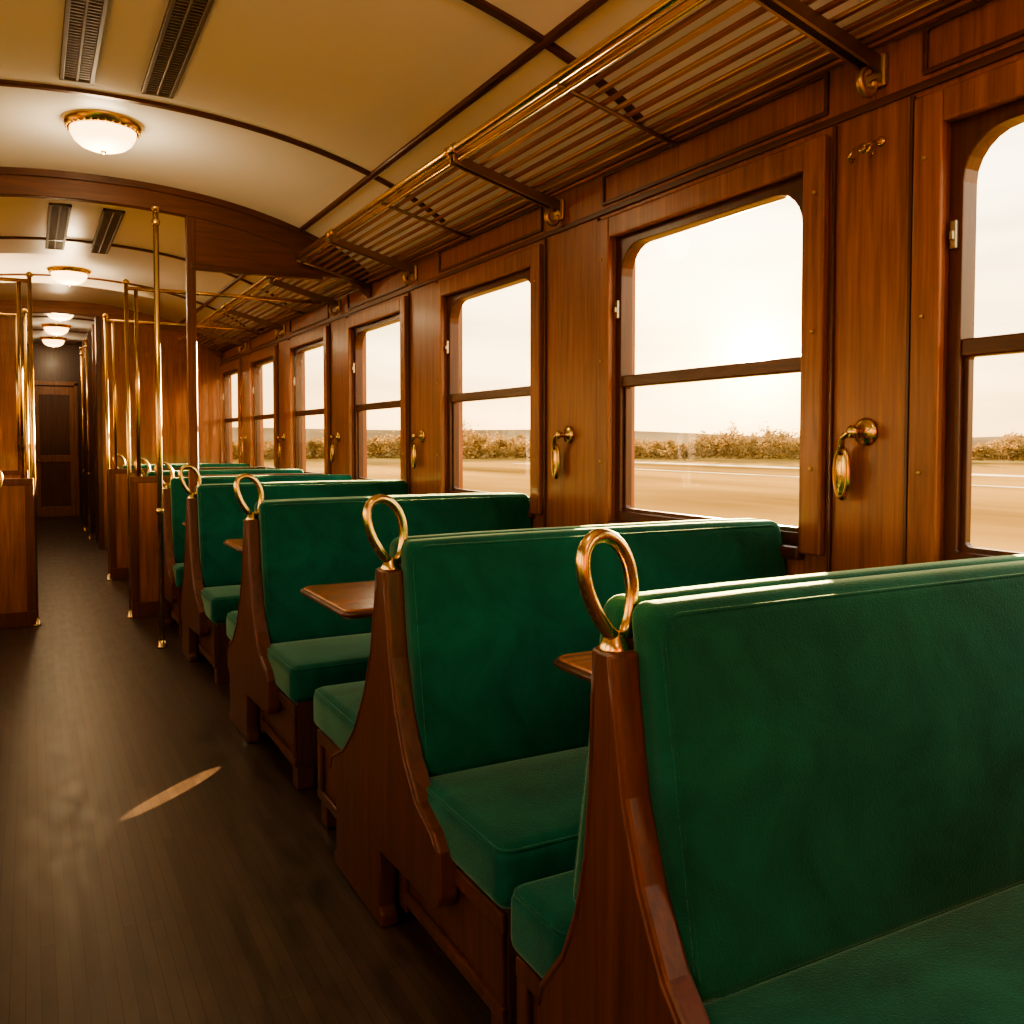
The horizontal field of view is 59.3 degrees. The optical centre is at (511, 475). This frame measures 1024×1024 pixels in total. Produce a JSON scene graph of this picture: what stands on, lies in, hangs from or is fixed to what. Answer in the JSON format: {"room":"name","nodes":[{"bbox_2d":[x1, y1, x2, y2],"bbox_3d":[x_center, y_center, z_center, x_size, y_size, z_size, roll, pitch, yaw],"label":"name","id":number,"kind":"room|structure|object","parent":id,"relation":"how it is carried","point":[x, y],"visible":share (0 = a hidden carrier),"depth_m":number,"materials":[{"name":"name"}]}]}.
{"room":"vehicle interior","nodes":[
{"label":"vehicle interior","id":0,"kind":"room"},
{"bbox_2d":[28,343,82,515],"bbox_3d":[-8.263,-0.855,16.256,4.000,3.200,0.100,-1,3,-28],"label":"wall","id":1,"kind":"structure","parent":0,"point":[61,363],"depth_m":16.21,"materials":[{"name":"brown wood"}]},
{"bbox_2d":[34,386,75,517],"bbox_3d":[-8.207,-0.432,16.169,0.640,2.340,0.015,-1,3,-28],"label":"stile","id":2,"kind":"object","parent":1,"relation":"attached to","point":[55,511],"visible":0.93,"depth_m":16.17,"materials":[{"name":"brown wood"}]},
{"bbox_2d":[34,380,79,516],"bbox_3d":[-8.211,-0.478,16.174,0.760,2.448,0.060,-1,3,-28],"label":"door frame","id":3,"kind":"structure","parent":1,"relation":"attached to","point":[50,383],"depth_m":16.30,"materials":[{"name":"brown wood"}]},
{"bbox_2d":[39,395,75,517],"bbox_3d":[-8.218,-0.428,16.189,0.640,2.348,0.030,-1,3,-28],"label":"leaf","id":4,"kind":"object","parent":1,"relation":"attached to","point":[53,409],"visible":0.6,"depth_m":16.17,"materials":[{"name":"brown wood"}]},
{"bbox_2d":[0,516,490,1023],"bbox_3d":[-3.377,1.158,7.205,4.040,0.100,20.600,-1,3,-28],"label":"floor","id":5,"kind":"structure","parent":0,"point":[160,864],"depth_m":3.00,"materials":[{"name":"brown wood"}]},
{"bbox_2d":[0,470,2,487],"bbox_3d":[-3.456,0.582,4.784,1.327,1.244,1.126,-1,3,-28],"label":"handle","id":6,"kind":"object","parent":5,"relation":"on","point":[1,474],"visible":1,"depth_m":5.09,"materials":[{"name":"gold metal"}]},
{"bbox_2d":[0,308,29,478],"bbox_3d":[-5.222,-0.256,8.260,1.435,2.639,0.070,-1,3,-28],"label":"screen","id":7,"kind":"object","parent":5,"relation":"on","point":[7,474],"visible":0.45,"depth_m":8.53,"materials":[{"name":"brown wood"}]},
{"bbox_2d":[0,271,41,628],"bbox_3d":[-4.189,-0.180,6.375,1.475,2.639,0.070,-1,3,-28],"label":"screen","id":8,"kind":"object","parent":5,"relation":"on","point":[19,608],"visible":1,"depth_m":6.66,"materials":[{"name":"brown wood"}]},
{"bbox_2d":[79,347,86,530],"bbox_3d":[-6.541,-0.555,13.728,0.070,2.799,0.070,-1,3,-28],"label":"brass pole","id":9,"kind":"object","parent":5,"relation":"on","point":[81,348],"visible":1,"depth_m":13.72,"materials":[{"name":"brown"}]},
{"bbox_2d":[84,339,92,539],"bbox_3d":[-5.927,-0.509,12.583,0.070,2.799,0.070,-1,3,-28],"label":"brass pole","id":10,"kind":"object","parent":5,"relation":"on","point":[85,340],"visible":1,"depth_m":12.57,"materials":[{"name":"brown metal"}]},
{"bbox_2d":[0,313,221,548],"bbox_3d":[-5.610,-0.532,11.311,3.800,2.950,0.100,-1,3,-28],"label":"wall partition","id":11,"kind":"structure","parent":5,"relation":"on","point":[173,353],"depth_m":11.70,"materials":[{"name":"brown wood"}]},
{"bbox_2d":[0,300,220,358],"bbox_3d":[-5.596,-1.858,11.231,3.780,0.643,0.100,-1,3,-28],"label":"trim","id":12,"kind":"structure","parent":11,"relation":"attached to","point":[6,306],"depth_m":11.31,"materials":[{"name":"brown wood"}]},
{"bbox_2d":[179,0,607,323],"bbox_3d":[-2.178,-1.827,7.728,0.040,0.040,20.560,-1,3,-28],"label":"trim","id":13,"kind":"structure","parent":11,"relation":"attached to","point":[589,7],"depth_m":4.03,"materials":[{"name":"brown wood"}]},
{"bbox_2d":[151,206,167,648],"bbox_3d":[-2.351,-0.310,5.993,0.070,2.929,0.070,-1,3,-28],"label":"brass pole","id":14,"kind":"object","parent":5,"relation":"on","point":[155,222],"visible":1,"depth_m":5.98,"materials":[{"name":"brown metal"}]},
{"bbox_2d":[112,454,248,468],"bbox_3d":[-3.779,0.358,10.363,1.492,1.244,1.256,-1,3,-28],"label":"bench","id":15,"kind":"object","parent":5,"relation":"on","point":[120,455],"visible":0.13,"depth_m":10.35,"materials":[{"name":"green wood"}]},
{"bbox_2d":[102,313,265,580],"bbox_3d":[-3.340,-0.296,9.267,1.575,2.639,0.070,-1,3,-28],"label":"screen","id":16,"kind":"object","parent":5,"relation":"on","point":[117,499],"visible":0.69,"depth_m":8.95,"materials":[{"name":"brown wood"}]},
{"bbox_2d":[134,457,303,475],"bbox_3d":[-2.670,0.441,8.293,1.492,1.244,1.156,-1,3,-28],"label":"bench","id":17,"kind":"object","parent":5,"relation":"on","point":[235,471],"visible":0.14,"depth_m":8.22,"materials":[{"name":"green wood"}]},
{"bbox_2d":[122,279,322,617],"bbox_3d":[-2.325,-0.220,7.373,1.575,2.639,0.070,-1,3,-28],"label":"screen","id":18,"kind":"object","parent":5,"relation":"on","point":[141,490],"visible":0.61,"depth_m":7.06,"materials":[{"name":"brown wood"}]},
{"bbox_2d":[154,460,351,637],"bbox_3d":[-1.931,0.496,6.920,1.518,1.244,0.785,-1,3,-28],"label":"bench","id":19,"kind":"object","parent":5,"relation":"on","point":[175,496],"visible":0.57,"depth_m":6.60,"materials":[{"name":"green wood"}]},
{"bbox_2d":[178,464,407,684],"bbox_3d":[-1.360,0.539,5.849,1.492,1.244,1.086,-1,3,-28],"label":"bench","id":20,"kind":"object","parent":5,"relation":"on","point":[212,571],"visible":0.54,"depth_m":5.56,"materials":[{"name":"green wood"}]},
{"bbox_2d":[188,493,196,497],"bbox_3d":[-1.989,0.127,5.603,0.058,0.044,0.057,-1,3,-28],"label":"socket","id":21,"kind":"object","parent":20,"relation":"attached to","point":[191,495],"depth_m":5.59,"materials":[{"name":"gold metal"}]},
{"bbox_2d":[226,473,531,789],"bbox_3d":[-0.602,0.596,4.435,1.492,1.244,1.376,-1,3,-28],"label":"bench","id":22,"kind":"object","parent":5,"relation":"on","point":[284,646],"visible":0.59,"depth_m":4.07,"materials":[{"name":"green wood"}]},
{"bbox_2d":[246,512,258,519],"bbox_3d":[-1.182,0.187,4.097,0.058,0.044,0.057,-1,3,-28],"label":"socket","id":23,"kind":"object","parent":22,"relation":"attached to","point":[251,515],"depth_m":4.08,"materials":[{"name":"gold metal"}]},
{"bbox_2d":[313,494,785,1023],"bbox_3d":[0.205,0.656,2.929,1.492,1.244,1.516,-1,3,-28],"label":"bench","id":24,"kind":"object","parent":5,"relation":"on","point":[451,776],"visible":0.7,"depth_m":2.50,"materials":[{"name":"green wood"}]},
{"bbox_2d":[380,557,400,569],"bbox_3d":[-0.342,0.250,2.529,0.058,0.044,0.057,-1,3,-28],"label":"socket","id":25,"kind":"object","parent":24,"relation":"attached to","point":[389,563],"depth_m":2.51,"materials":[{"name":"gold metal"}]},
{"bbox_2d":[511,528,1023,1023],"bbox_3d":[0.824,0.702,1.775,1.492,1.244,1.096,-1,3,-28],"label":"bench","id":26,"kind":"object","parent":5,"relation":"on","point":[803,795],"visible":1,"depth_m":1.57,"materials":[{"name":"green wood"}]},
{"bbox_2d":[598,629,630,651],"bbox_3d":[0.178,0.289,1.560,0.058,0.044,0.057,-1,3,-28],"label":"socket","id":27,"kind":"object","parent":26,"relation":"attached to","point":[614,640],"depth_m":1.54,"materials":[{"name":"gold metal"}]},
{"bbox_2d":[0,0,918,345],"bbox_3d":[-3.377,-1.800,7.087,3.800,0.580,20.600,-1,3,-28],"label":"ceiling","id":28,"kind":"structure","parent":0,"point":[355,81],"depth_m":4.34,"materials":[{"name":"beige paint"}]},
{"bbox_2d":[40,336,66,347],"bbox_3d":[-7.733,-2.252,15.178,0.410,0.182,0.410,-1,3,-28],"label":"ceiling lamp","id":29,"kind":"object","parent":28,"relation":"attached to","point":[52,341],"depth_m":15.06,"materials":[{"name":"white glass"}]},
{"bbox_2d":[41,323,71,335],"bbox_3d":[-6.836,-2.186,13.505,0.410,0.182,0.410,-1,3,-28],"label":"ceiling lamp","id":30,"kind":"object","parent":28,"relation":"attached to","point":[56,329],"depth_m":13.38,"materials":[{"name":"white glass"}]},
{"bbox_2d":[45,202,71,249],"bbox_3d":[-3.692,-2.022,7.306,0.150,0.050,1.700,-1,3,-28],"label":"ceiling vent","id":31,"kind":"object","parent":28,"relation":"attached to","point":[59,214],"depth_m":7.15,"materials":[{"name":"grey metal"}]},
{"bbox_2d":[47,314,73,321],"bbox_3d":[-5.939,-2.119,11.831,0.410,0.182,0.410,-1,3,-28],"label":"ceiling lamp","id":32,"kind":"object","parent":28,"relation":"attached to","point":[60,317],"depth_m":11.75,"materials":[{"name":"white glass"}]},
{"bbox_2d":[46,265,91,285],"bbox_3d":[-4.476,-2.009,9.101,0.410,0.182,0.410,-1,3,-28],"label":"ceiling lamp","id":33,"kind":"object","parent":28,"relation":"attached to","point":[63,274],"depth_m":8.98,"materials":[{"name":"white glass"}]},
{"bbox_2d":[59,0,108,84],"bbox_3d":[-1.681,-1.872,3.554,0.150,0.050,1.680,-1,3,-28],"label":"ceiling vent","id":34,"kind":"object","parent":28,"relation":"attached to","point":[84,21],"depth_m":3.84,"materials":[{"name":"grey metal"}]},
{"bbox_2d":[61,109,143,154],"bbox_3d":[-2.224,-1.841,4.899,0.410,0.182,0.410,-1,3,-28],"label":"ceiling lamp","id":35,"kind":"object","parent":28,"relation":"attached to","point":[104,132],"depth_m":4.78,"materials":[{"name":"white glass"}]},
{"bbox_2d":[90,208,124,253],"bbox_3d":[-3.375,-2.028,7.476,0.150,0.050,1.700,-1,3,-28],"label":"ceiling vent","id":36,"kind":"object","parent":28,"relation":"attached to","point":[110,220],"depth_m":7.32,"materials":[{"name":"grey metal"}]},
{"bbox_2d":[141,0,213,98],"bbox_3d":[-1.364,-1.878,3.724,0.150,0.050,1.680,-1,3,-28],"label":"ceiling vent","id":37,"kind":"object","parent":28,"relation":"attached to","point":[183,22],"depth_m":3.90,"materials":[{"name":"grey metal"}]},
{"bbox_2d":[462,0,644,123],"bbox_3d":[-1.073,-1.619,2.789,3.640,0.446,0.045,-1,3,-28],"label":"trim","id":38,"kind":"structure","parent":28,"relation":"attached to","point":[482,5],"depth_m":3.39,"materials":[{"name":"brown wood"}]},
{"bbox_2d":[221,0,1023,575],"bbox_3d":[-1.649,-0.288,8.073,0.120,2.720,20.600,-1,3,-28],"label":"wall","id":39,"kind":"structure","parent":0,"point":[872,193],"depth_m":2.96,"materials":[{"name":"brown wood"}]},
{"bbox_2d":[27,329,86,333],"bbox_3d":[-7.154,-2.072,14.134,3.640,0.446,0.045,-1,3,-28],"label":"trim","id":40,"kind":"structure","parent":39,"relation":"attached to","point":[27,329],"depth_m":14.19,"materials":[{"name":"brown wood"}]},
{"bbox_2d":[27,316,94,321],"bbox_3d":[-6.351,-2.012,12.636,3.640,0.446,0.045,-1,3,-28],"label":"trim","id":41,"kind":"structure","parent":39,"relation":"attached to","point":[27,316],"depth_m":12.68,"materials":[{"name":"brown wood"}]},
{"bbox_2d":[0,273,244,326],"bbox_3d":[-4.652,-1.886,9.466,3.640,0.446,0.045,-1,3,-28],"label":"trim","id":42,"kind":"structure","parent":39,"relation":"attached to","point":[3,274],"depth_m":9.64,"materials":[{"name":"brown wood"}]},
{"bbox_2d":[0,236,288,306],"bbox_3d":[-3.755,-1.819,7.792,3.640,0.446,0.045,-1,3,-28],"label":"trim","id":43,"kind":"structure","parent":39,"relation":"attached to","point":[1,237],"depth_m":7.91,"materials":[{"name":"brown wood"}]},
{"bbox_2d":[0,167,370,492],"bbox_3d":[-2.740,-0.405,5.952,3.780,3.124,0.090,-1,3,-28],"label":"header","id":44,"kind":"object","parent":39,"relation":"attached to","point":[222,236],"visible":0.82,"depth_m":6.21,"materials":[{"name":"brown wood"}]},
{"bbox_2d":[0,79,445,225],"bbox_3d":[-1.998,-1.688,4.515,3.640,0.446,0.045,-1,3,-28],"label":"trim","id":45,"kind":"structure","parent":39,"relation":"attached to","point":[8,83],"depth_m":4.69,"materials":[{"name":"brown wood"}]},
{"bbox_2d":[226,423,228,462],"bbox_3d":[-3.586,-0.433,11.650,0.025,0.575,1.060,-1,3,-28],"label":"window","id":46,"kind":"structure","parent":39,"relation":"in","point":[226,423],"depth_m":12.10,"materials":[{"name":"brown wood"}]},
{"bbox_2d":[219,359,241,462],"bbox_3d":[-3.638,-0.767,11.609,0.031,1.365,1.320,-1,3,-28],"label":"window frame","id":47,"kind":"structure","parent":39,"relation":"attached to","point":[233,365],"depth_m":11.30,"materials":[{"name":"brown wood"}]},
{"bbox_2d":[225,417,237,422],"bbox_3d":[-3.589,-0.725,11.637,0.042,0.052,1.060,-1,3,-28],"label":"bar","id":48,"kind":"object","parent":39,"relation":"attached to","point":[228,420],"visible":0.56,"depth_m":11.70,"materials":[{"name":"brown wood"}]},
{"bbox_2d":[223,539,242,552],"bbox_3d":[-0.914,0.500,5.150,1.354,0.300,0.486,-1,3,-28],"label":"folding table","id":49,"kind":"object","parent":39,"relation":"attached to","point":[236,544],"visible":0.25,"depth_m":4.83,"materials":[{"name":"brown wood"}]},
{"bbox_2d":[240,434,246,455],"bbox_3d":[-3.243,-0.372,10.843,0.071,0.261,0.138,-1,3,-28],"label":"handle","id":50,"kind":"object","parent":39,"relation":"attached to","point":[245,436],"visible":1,"depth_m":10.85,"materials":[{"name":"brown metal"}]},
{"bbox_2d":[253,357,272,468],"bbox_3d":[-2.716,-0.668,10.018,0.063,1.253,1.138,-1,3,-28],"label":"frame","id":51,"kind":"object","parent":39,"relation":"attached to","point":[257,365],"visible":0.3,"depth_m":10.47,"materials":[{"name":"brown wood"}]},
{"bbox_2d":[248,345,277,468],"bbox_3d":[-2.769,-0.702,9.988,0.031,1.365,1.320,-1,3,-28],"label":"window frame","id":52,"kind":"structure","parent":39,"relation":"attached to","point":[272,351],"depth_m":9.78,"materials":[{"name":"brown wood"}]},
{"bbox_2d":[255,414,272,419],"bbox_3d":[-2.720,-0.660,10.016,0.042,0.052,1.060,-1,3,-28],"label":"bar","id":53,"kind":"object","parent":39,"relation":"attached to","point":[266,416],"visible":0.56,"depth_m":10.08,"materials":[{"name":"brown wood"}]},
{"bbox_2d":[256,420,273,468],"bbox_3d":[-2.717,-0.369,10.029,0.025,0.575,1.060,-1,3,-28],"label":"window","id":54,"kind":"structure","parent":39,"relation":"in","point":[257,421],"depth_m":10.48,"materials":[{"name":"brown wood"}]},
{"bbox_2d":[277,433,284,458],"bbox_3d":[-2.375,-0.307,9.222,0.071,0.261,0.138,-1,3,-28],"label":"handle","id":55,"kind":"object","parent":39,"relation":"attached to","point":[283,436],"visible":1,"depth_m":9.23,"materials":[{"name":"brown metal"}]},
{"bbox_2d":[294,339,322,469],"bbox_3d":[-1.848,-0.604,8.397,0.063,1.253,1.138,-1,3,-28],"label":"frame","id":56,"kind":"object","parent":39,"relation":"attached to","point":[298,352],"visible":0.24,"depth_m":8.85,"materials":[{"name":"brown wood"}]},
{"bbox_2d":[287,326,329,473],"bbox_3d":[-1.901,-0.637,8.367,0.031,1.365,1.320,-1,3,-28],"label":"window frame","id":57,"kind":"structure","parent":39,"relation":"attached to","point":[321,333],"depth_m":8.04,"materials":[{"name":"brown wood"}]},
{"bbox_2d":[297,408,323,415],"bbox_3d":[-1.852,-0.595,8.395,0.042,0.052,1.060,-1,3,-28],"label":"bar","id":58,"kind":"object","parent":39,"relation":"attached to","point":[320,411],"visible":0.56,"depth_m":8.39,"materials":[{"name":"brown wood"}]},
{"bbox_2d":[298,416,323,473],"bbox_3d":[-1.849,-0.304,8.409,0.025,0.575,1.060,-1,3,-28],"label":"window","id":59,"kind":"structure","parent":39,"relation":"in","point":[299,417],"depth_m":8.86,"materials":[{"name":"brown wood"}]},
{"bbox_2d":[330,432,339,462],"bbox_3d":[-1.506,-0.242,7.601,0.071,0.261,0.138,-1,3,-28],"label":"handle","id":60,"kind":"object","parent":39,"relation":"attached to","point":[337,436],"visible":1,"depth_m":7.61,"materials":[{"name":"brown metal"}]},
{"bbox_2d":[300,581,374,618],"bbox_3d":[-0.063,0.565,3.508,1.404,0.300,0.586,-1,3,-28],"label":"folding table","id":61,"kind":"object","parent":39,"relation":"attached to","point":[352,600],"visible":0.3,"depth_m":3.19,"materials":[{"name":"brown wood"}]},
{"bbox_2d":[358,411,378,479],"bbox_3d":[-0.980,-0.239,6.788,0.025,0.575,1.060,-1,3,-28],"label":"window","id":62,"kind":"structure","parent":39,"relation":"in","point":[359,412],"depth_m":7.24,"materials":[{"name":"brown wood"}]},
{"bbox_2d":[353,313,399,479],"bbox_3d":[-0.979,-0.539,6.776,0.063,1.253,1.138,-1,3,-28],"label":"frame","id":63,"kind":"object","parent":39,"relation":"attached to","point":[359,332],"visible":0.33,"depth_m":7.23,"materials":[{"name":"brown wood"}]},
{"bbox_2d":[345,296,408,494],"bbox_3d":[-1.032,-0.573,6.747,0.031,1.365,1.320,-1,3,-28],"label":"window frame","id":64,"kind":"structure","parent":39,"relation":"attached to","point":[400,304],"depth_m":6.35,"materials":[{"name":"brown wood"}]},
{"bbox_2d":[356,400,399,410],"bbox_3d":[-0.983,-0.530,6.774,0.042,0.052,1.060,-1,3,-28],"label":"bar","id":65,"kind":"object","parent":39,"relation":"attached to","point":[396,403],"visible":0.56,"depth_m":6.77,"materials":[{"name":"brown wood"}]},
{"bbox_2d":[411,430,424,468],"bbox_3d":[-0.637,-0.177,5.980,0.071,0.261,0.138,-1,3,-28],"label":"handle","id":66,"kind":"object","parent":39,"relation":"attached to","point":[421,435],"visible":1,"depth_m":5.99,"materials":[{"name":"brown metal"}]},
{"bbox_2d":[445,341,448,353],"bbox_3d":[-0.404,-0.802,5.607,0.028,0.080,0.020,-1,3,-28],"label":"latch","id":67,"kind":"object","parent":39,"relation":"attached to","point":[447,342],"visible":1,"depth_m":5.60,"materials":[{"name":"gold metal"}]},
{"bbox_2d":[447,268,529,503],"bbox_3d":[-0.110,-0.474,5.155,0.063,1.253,1.138,-1,3,-28],"label":"frame","id":68,"kind":"object","parent":39,"relation":"attached to","point":[455,302],"visible":0.36,"depth_m":5.60,"materials":[{"name":"brown wood"}]},
{"bbox_2d":[435,244,543,514],"bbox_3d":[-0.163,-0.508,5.126,0.031,1.365,1.320,-1,3,-28],"label":"window frame","id":69,"kind":"structure","parent":39,"relation":"attached to","point":[532,257],"depth_m":4.63,"materials":[{"name":"brown wood"}]},
{"bbox_2d":[451,386,529,402],"bbox_3d":[-0.114,-0.465,5.154,0.042,0.052,1.060,-1,3,-28],"label":"bar","id":70,"kind":"object","parent":39,"relation":"attached to","point":[524,391],"visible":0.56,"depth_m":5.11,"materials":[{"name":"brown wood"}]},
{"bbox_2d":[452,403,529,499],"bbox_3d":[-0.111,-0.174,5.167,0.025,0.575,1.060,-1,3,-28],"label":"window","id":71,"kind":"structure","parent":39,"relation":"in","point":[454,405],"depth_m":5.62,"materials":[{"name":"brown wood"}]},
{"bbox_2d":[527,509,534,517],"bbox_3d":[-0.138,0.176,5.167,0.096,0.045,1.140,-1,3,-28],"label":"sill","id":72,"kind":"structure","parent":39,"relation":"attached to","point":[530,515],"depth_m":4.65,"materials":[{"name":"brown wood"}]},
{"bbox_2d":[551,426,573,478],"bbox_3d":[0.231,-0.112,4.360,0.071,0.261,0.138,-1,3,-28],"label":"handle","id":73,"kind":"object","parent":39,"relation":"attached to","point":[567,434],"visible":1,"depth_m":4.36,"materials":[{"name":"gold metal"}]},
{"bbox_2d":[554,651,591,682],"bbox_3d":[0.679,0.609,2.421,1.124,0.300,0.406,-1,3,-28],"label":"folding table","id":74,"kind":"object","parent":39,"relation":"attached to","point":[578,664],"visible":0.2,"depth_m":2.25,"materials":[{"name":"brown wood"}]},
{"bbox_2d":[240,95,915,571],"bbox_3d":[-0.597,-0.144,5.970,0.013,2.200,11.500,-1,3,-28],"label":"trim","id":75,"kind":"structure","parent":39,"relation":"attached to","point":[913,97],"depth_m":2.90,"materials":[{"name":"brown wood"}]},
{"bbox_2d":[176,0,980,352],"bbox_3d":[-0.623,-1.402,5.343,0.604,0.308,14.700,-1,3,-28],"label":"luggage rack","id":76,"kind":"object","parent":39,"relation":"attached to","point":[872,67],"visible":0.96,"depth_m":3.46,"materials":[{"name":"gold metal"}]},
{"bbox_2d":[219,0,962,349],"bbox_3d":[-1.718,-1.553,7.986,0.034,0.055,20.600,-1,3,-28],"label":"trim","id":77,"kind":"structure","parent":39,"relation":"attached to","point":[947,3],"depth_m":3.42,"materials":[{"name":"brown wood"}]},
{"bbox_2d":[614,300,619,318],"bbox_3d":[0.465,-0.737,3.986,0.028,0.080,0.020,-1,3,-28],"label":"latch","id":78,"kind":"object","parent":39,"relation":"attached to","point":[617,302],"visible":1,"depth_m":3.98,"materials":[{"name":"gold metal"}]},
{"bbox_2d":[221,0,1023,361],"bbox_3d":[-0.596,-1.358,5.921,0.011,0.140,14.150,-1,3,-28],"label":"trim","id":79,"kind":"structure","parent":39,"relation":"attached to","point":[925,44],"depth_m":3.31,"materials":[{"name":"brown wood"}]},
{"bbox_2d":[221,41,1023,364],"bbox_3d":[-1.708,-1.343,8.000,0.011,0.025,20.600,-1,3,-28],"label":"trim","id":80,"kind":"structure","parent":39,"relation":"attached to","point":[1016,48],"depth_m":3.23,"materials":[{"name":"brown wood"}]},
{"bbox_2d":[401,155,925,474],"bbox_3d":[0.209,-0.531,4.388,0.005,0.913,4.104,-1,3,-28],"label":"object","id":81,"kind":"structure","parent":39,"relation":"attached to","point":[923,156],"depth_m":2.94,"materials":[{"name":"gold metal"}]},
{"bbox_2d":[607,520,804,559],"bbox_3d":[0.731,0.241,3.546,0.096,0.045,1.140,-1,3,-28],"label":"sill","id":82,"kind":"structure","parent":39,"relation":"attached to","point":[788,551],"depth_m":3.06,"materials":[{"name":"brown wood"}]},
{"bbox_2d":[623,387,798,531],"bbox_3d":[0.757,-0.109,3.546,0.025,0.575,1.060,-1,3,-28],"label":"window","id":83,"kind":"structure","parent":39,"relation":"in","point":[626,500],"depth_m":3.99,"materials":[{"name":"brown wood"}]},
{"bbox_2d":[622,356,800,386],"bbox_3d":[0.754,-0.401,3.533,0.042,0.052,1.060,-1,3,-28],"label":"bar","id":84,"kind":"object","parent":39,"relation":"attached to","point":[792,364],"visible":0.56,"depth_m":3.43,"materials":[{"name":"brown wood"}]},
{"bbox_2d":[596,134,829,555],"bbox_3d":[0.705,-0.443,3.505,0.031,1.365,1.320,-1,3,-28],"label":"window frame","id":85,"kind":"structure","parent":39,"relation":"attached to","point":[811,158],"depth_m":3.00,"materials":[{"name":"brown wood"}]},
{"bbox_2d":[832,418,877,500],"bbox_3d":[1.060,-0.051,2.814,0.071,0.261,0.138,-1,3,-28],"label":"handle","id":86,"kind":"object","parent":39,"relation":"attached to","point":[864,431],"visible":1,"depth_m":2.82,"materials":[{"name":"gold metal"}]},
{"bbox_2d":[847,136,885,163],"bbox_3d":[1.081,-0.998,2.753,0.061,0.067,0.102,-1,3,-28],"label":"coat hook","id":87,"kind":"object","parent":39,"relation":"attached to","point":[880,142],"visible":1,"depth_m":2.74,"materials":[{"name":"gold metal"}]},
{"bbox_2d":[949,220,958,249],"bbox_3d":[1.244,-0.679,2.533,0.028,0.080,0.020,-1,3,-28],"label":"latch","id":88,"kind":"object","parent":39,"relation":"attached to","point":[954,224],"visible":1,"depth_m":2.53,"materials":[{"name":"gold metal"}]},
{"bbox_2d":[907,57,1023,563],"bbox_3d":[1.484,-0.385,2.052,0.031,1.365,1.320,-1,3,-28],"label":"window frame","id":89,"kind":"structure","parent":39,"relation":"attached to","point":[933,111],"depth_m":2.57,"materials":[{"name":"brown wood"}]},
{"bbox_2d":[943,99,1023,560],"bbox_3d":[1.537,-0.351,2.081,0.063,1.253,1.138,-1,3,-28],"label":"frame","id":90,"kind":"object","parent":39,"relation":"attached to","point":[972,137],"visible":0.66,"depth_m":2.54,"materials":[{"name":"brown wood"}]},
{"bbox_2d":[960,357,1023,555],"bbox_3d":[1.536,-0.051,2.093,0.025,0.575,1.060,-1,3,-28],"label":"window","id":91,"kind":"structure","parent":39,"relation":"in","point":[968,386],"depth_m":2.54,"materials":[{"name":"brown wood"}]},
{"bbox_2d":[962,332,1023,356],"bbox_3d":[1.533,-0.342,2.079,0.042,0.052,1.060,-1,3,-28],"label":"bar","id":92,"kind":"object","parent":39,"relation":"attached to","point":[1013,343],"visible":0.98,"depth_m":2.45,"materials":[{"name":"brown wood"}]},
{"bbox_3d":[-6.918,-0.680,13.749,1.040,3.050,5.400,-1,3,-28],"label":"wall","id":93,"kind":"structure","parent":0,"visible":0},
{"bbox_2d":[22,313,104,548],"bbox_3d":[-5.628,-0.533,11.301,0.880,2.949,0.180,-1,3,-28],"label":"trim","id":94,"kind":"structure","parent":93,"relation":"attached to","point":[98,367],"depth_m":11.41,"materials":[{"name":"brown wood"}]},
{"bbox_2d":[79,324,98,540],"bbox_3d":[-6.918,-0.646,13.750,0.916,2.979,3.600,-1,3,-28],"label":"trim","id":95,"kind":"structure","parent":93,"relation":"attached to","point":[90,336],"depth_m":13.40,"materials":[{"name":"brown wood"}]},
{"label":"outside","id":96,"kind":"structure","parent":0,"visible":0},
{"bbox_2d":[233,451,1023,551],"bbox_3d":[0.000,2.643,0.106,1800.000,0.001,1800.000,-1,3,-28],"label":"ground","id":97,"kind":"structure","parent":96,"point":[997,513],"depth_m":50.16,"materials":[{"name":"beige sand"}]},
{"bbox_2d":[232,419,1023,460],"bbox_3d":[47.949,-4.126,75.014,193.234,7.539,256.452,-1,3,-28],"label":"bushes","id":98,"kind":"object","parent":97,"relation":"on","point":[1012,448],"visible":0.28,"depth_m":129.51,"materials":[{"name":"green plant"}]},
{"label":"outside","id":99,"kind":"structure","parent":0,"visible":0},
{"bbox_2d":[514,462,1023,487],"bbox_3d":[49.808,1.567,26.757,17.000,0.020,180.000,-1,3,-28],"label":"dirt road","id":100,"kind":"structure","parent":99,"point":[635,462],"depth_m":77.52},
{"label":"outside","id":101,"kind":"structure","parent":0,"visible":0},
{"bbox_2d":[232,427,1015,444],"bbox_3d":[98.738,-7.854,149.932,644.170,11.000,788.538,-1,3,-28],"label":"hills","id":102,"kind":"structure","parent":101,"point":[268,433],"depth_m":454.79,"materials":[{"name":"plant"}]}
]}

